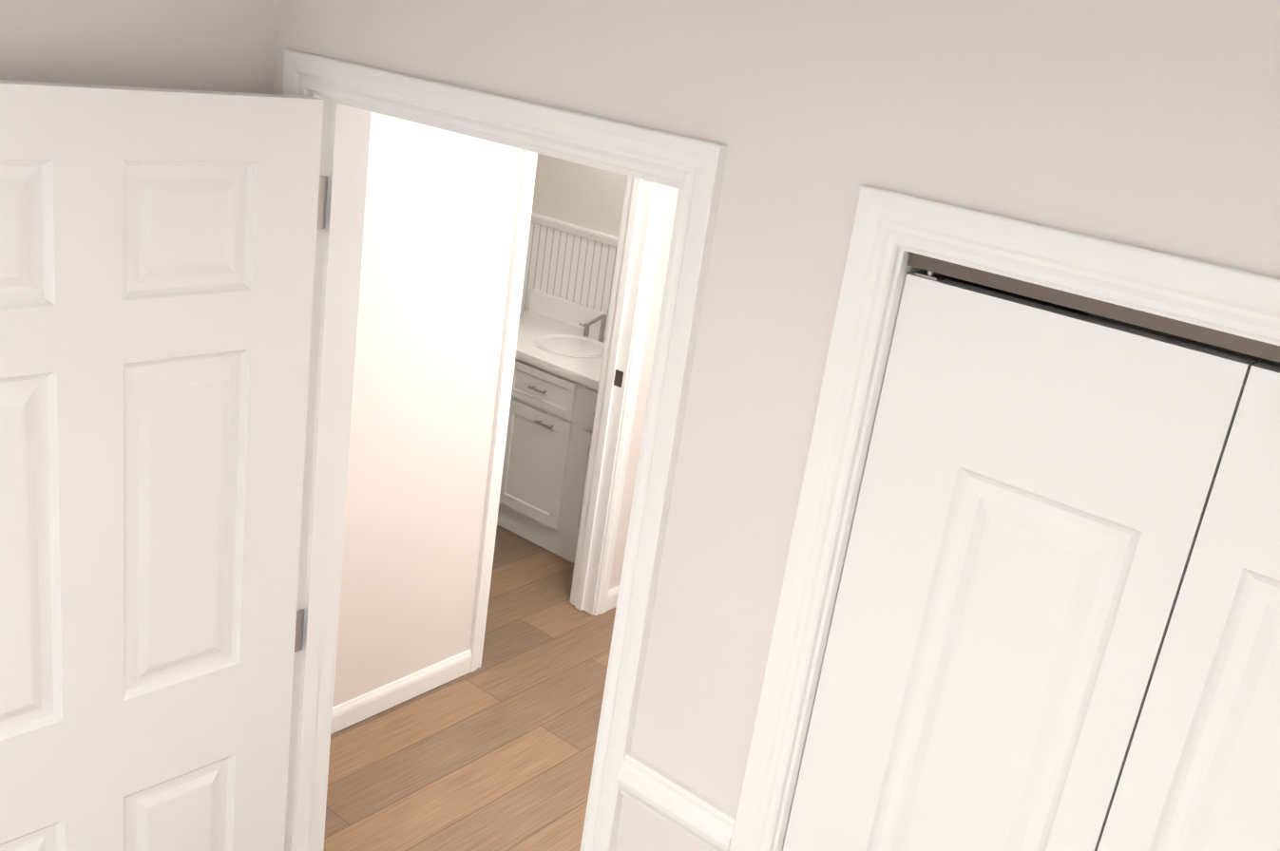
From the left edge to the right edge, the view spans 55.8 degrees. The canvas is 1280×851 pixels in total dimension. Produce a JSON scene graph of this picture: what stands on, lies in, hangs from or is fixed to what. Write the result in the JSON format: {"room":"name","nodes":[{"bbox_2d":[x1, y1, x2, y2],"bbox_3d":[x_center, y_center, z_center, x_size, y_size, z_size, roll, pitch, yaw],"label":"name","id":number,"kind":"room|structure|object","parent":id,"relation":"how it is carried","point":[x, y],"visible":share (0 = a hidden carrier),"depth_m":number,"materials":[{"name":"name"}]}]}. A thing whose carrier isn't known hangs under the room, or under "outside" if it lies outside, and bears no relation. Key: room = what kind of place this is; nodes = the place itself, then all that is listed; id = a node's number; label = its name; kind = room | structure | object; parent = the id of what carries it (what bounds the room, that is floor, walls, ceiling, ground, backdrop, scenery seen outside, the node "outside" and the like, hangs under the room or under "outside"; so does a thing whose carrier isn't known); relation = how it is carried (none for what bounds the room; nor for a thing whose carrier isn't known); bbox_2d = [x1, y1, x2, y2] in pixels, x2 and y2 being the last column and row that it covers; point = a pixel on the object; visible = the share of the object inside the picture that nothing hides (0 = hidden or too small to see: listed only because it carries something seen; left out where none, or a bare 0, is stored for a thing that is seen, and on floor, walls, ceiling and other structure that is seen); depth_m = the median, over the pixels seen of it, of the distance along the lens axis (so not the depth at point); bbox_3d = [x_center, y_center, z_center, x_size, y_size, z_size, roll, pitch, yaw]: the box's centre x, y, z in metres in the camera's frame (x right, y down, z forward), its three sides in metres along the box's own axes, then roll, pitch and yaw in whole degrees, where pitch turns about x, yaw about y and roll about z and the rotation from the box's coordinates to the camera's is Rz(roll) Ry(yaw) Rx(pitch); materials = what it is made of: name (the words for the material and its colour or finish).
{"room":"bedroom","nodes":[
{"label":"bedroom","id":0,"kind":"room"},
{"bbox_2d":[0,0,277,94],"bbox_3d":[-1.770,0.444,1.131,0.115,2.420,3.180,22,23,34],"label":"wall","id":1,"kind":"structure","parent":0,"point":[225,46],"depth_m":1.85,"materials":[{"name":"paint"}]},
{"bbox_2d":[323,524,616,850],"bbox_3d":[-0.333,0.823,4.482,3.765,0.057,3.480,22,23,34],"label":"floor","id":2,"kind":"structure","parent":0,"point":[495,752],"depth_m":3.80,"materials":[{"name":"brown wood"}]},
{"bbox_2d":[496,288,608,563],"bbox_3d":[-0.319,-0.002,5.300,1.102,0.954,0.566,22,23,34],"label":"vanity cabinet","id":3,"kind":"object","parent":2,"relation":"on","point":[557,367],"visible":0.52,"depth_m":5.09,"materials":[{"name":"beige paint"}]},
{"bbox_2d":[332,111,678,707],"bbox_3d":[-0.212,-0.372,4.153,0.115,2.420,3.420,22,23,34],"label":"wall","id":4,"kind":"structure","parent":0,"point":[440,213],"depth_m":3.63,"materials":[{"name":"paint"}]},
{"bbox_2d":[330,649,471,734],"bbox_3d":[-0.990,0.923,3.683,0.014,0.085,1.288,22,23,34],"label":"baseboard","id":5,"kind":"structure","parent":4,"relation":"attached to","point":[363,707],"depth_m":3.93,"materials":[{"name":"paint"}]},
{"bbox_2d":[469,150,668,672],"bbox_3d":[-0.272,-0.208,4.160,0.150,2.092,0.724,22,23,34],"label":"door frame","id":6,"kind":"structure","parent":4,"relation":"attached to","point":[641,219],"depth_m":4.31,"materials":[{"name":"paint"}]},
{"bbox_2d":[606,585,619,611],"bbox_3d":[0.230,0.589,5.170,0.014,0.085,1.168,22,23,34],"label":"baseboard","id":7,"kind":"structure","parent":4,"relation":"attached to","point":[613,594],"depth_m":4.75,"materials":[{"name":"paint"}]},
{"bbox_2d":[531,153,627,237],"bbox_3d":[-0.204,-0.832,5.484,1.650,2.420,0.115,22,23,34],"label":"wall","id":8,"kind":"structure","parent":0,"point":[580,195],"depth_m":5.42,"materials":[{"name":"paint"}]},
{"bbox_2d":[520,211,618,314],"bbox_3d":[-0.263,-0.256,5.564,1.475,1.275,0.034,22,23,34],"label":"wainscoting","id":9,"kind":"structure","parent":8,"relation":"attached to","point":[570,262],"depth_m":5.45,"materials":[{"name":"paint"}]},
{"bbox_2d":[273,0,1279,850],"bbox_3d":[0.103,0.500,1.770,3.810,2.420,0.115,22,23,34],"label":"wall","id":10,"kind":"structure","parent":0,"point":[1152,124],"depth_m":1.46,"materials":[{"name":"paint"}]},
{"bbox_2d":[282,49,727,850],"bbox_3d":[-0.342,0.484,2.132,0.889,2.092,0.150,22,23,34],"label":"door frame","id":11,"kind":"structure","parent":10,"relation":"attached to","point":[353,95],"depth_m":1.83,"materials":[{"name":"paint"}]},
{"bbox_2d":[0,79,323,850],"bbox_3d":[-0.920,0.467,2.016,0.148,2.013,0.775,24,24,37],"label":"bedroom door","id":12,"kind":"structure","parent":11,"relation":"attached to","point":[156,272],"depth_m":1.95,"materials":[{"name":"white paint"}]},
{"bbox_2d":[617,751,736,850],"bbox_3d":[-0.608,0.926,0.362,2.830,0.070,3.065,22,23,34],"label":"trim","id":13,"kind":"structure","parent":10,"relation":"attached to","point":[701,819],"depth_m":1.73,"materials":[{"name":"paint"}]},
{"bbox_2d":[728,185,1279,850],"bbox_3d":[0.486,0.825,1.518,0.881,2.082,0.133,22,23,34],"label":"trim","id":14,"kind":"structure","parent":10,"relation":"attached to","point":[892,231],"depth_m":1.41,"materials":[{"name":"paint"}]},
{"bbox_2d":[782,252,1279,850],"bbox_3d":[0.462,0.855,1.500,0.754,2.007,0.076,22,23,34],"label":"bifold closet doors","id":15,"kind":"structure","parent":10,"relation":"in","point":[1056,621],"depth_m":1.35,"materials":[{"name":"white paint"}]},
{"bbox_2d":[940,274,1088,316],"bbox_3d":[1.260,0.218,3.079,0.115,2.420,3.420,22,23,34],"label":"door track","id":16,"kind":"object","parent":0,"point":[1060,307],"depth_m":1.79,"materials":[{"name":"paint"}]},
{"bbox_2d":[1088,313,1279,367],"bbox_3d":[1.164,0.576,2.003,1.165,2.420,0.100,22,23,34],"label":"door track","id":17,"kind":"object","parent":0,"point":[1204,345],"depth_m":1.99,"materials":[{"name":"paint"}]}
]}

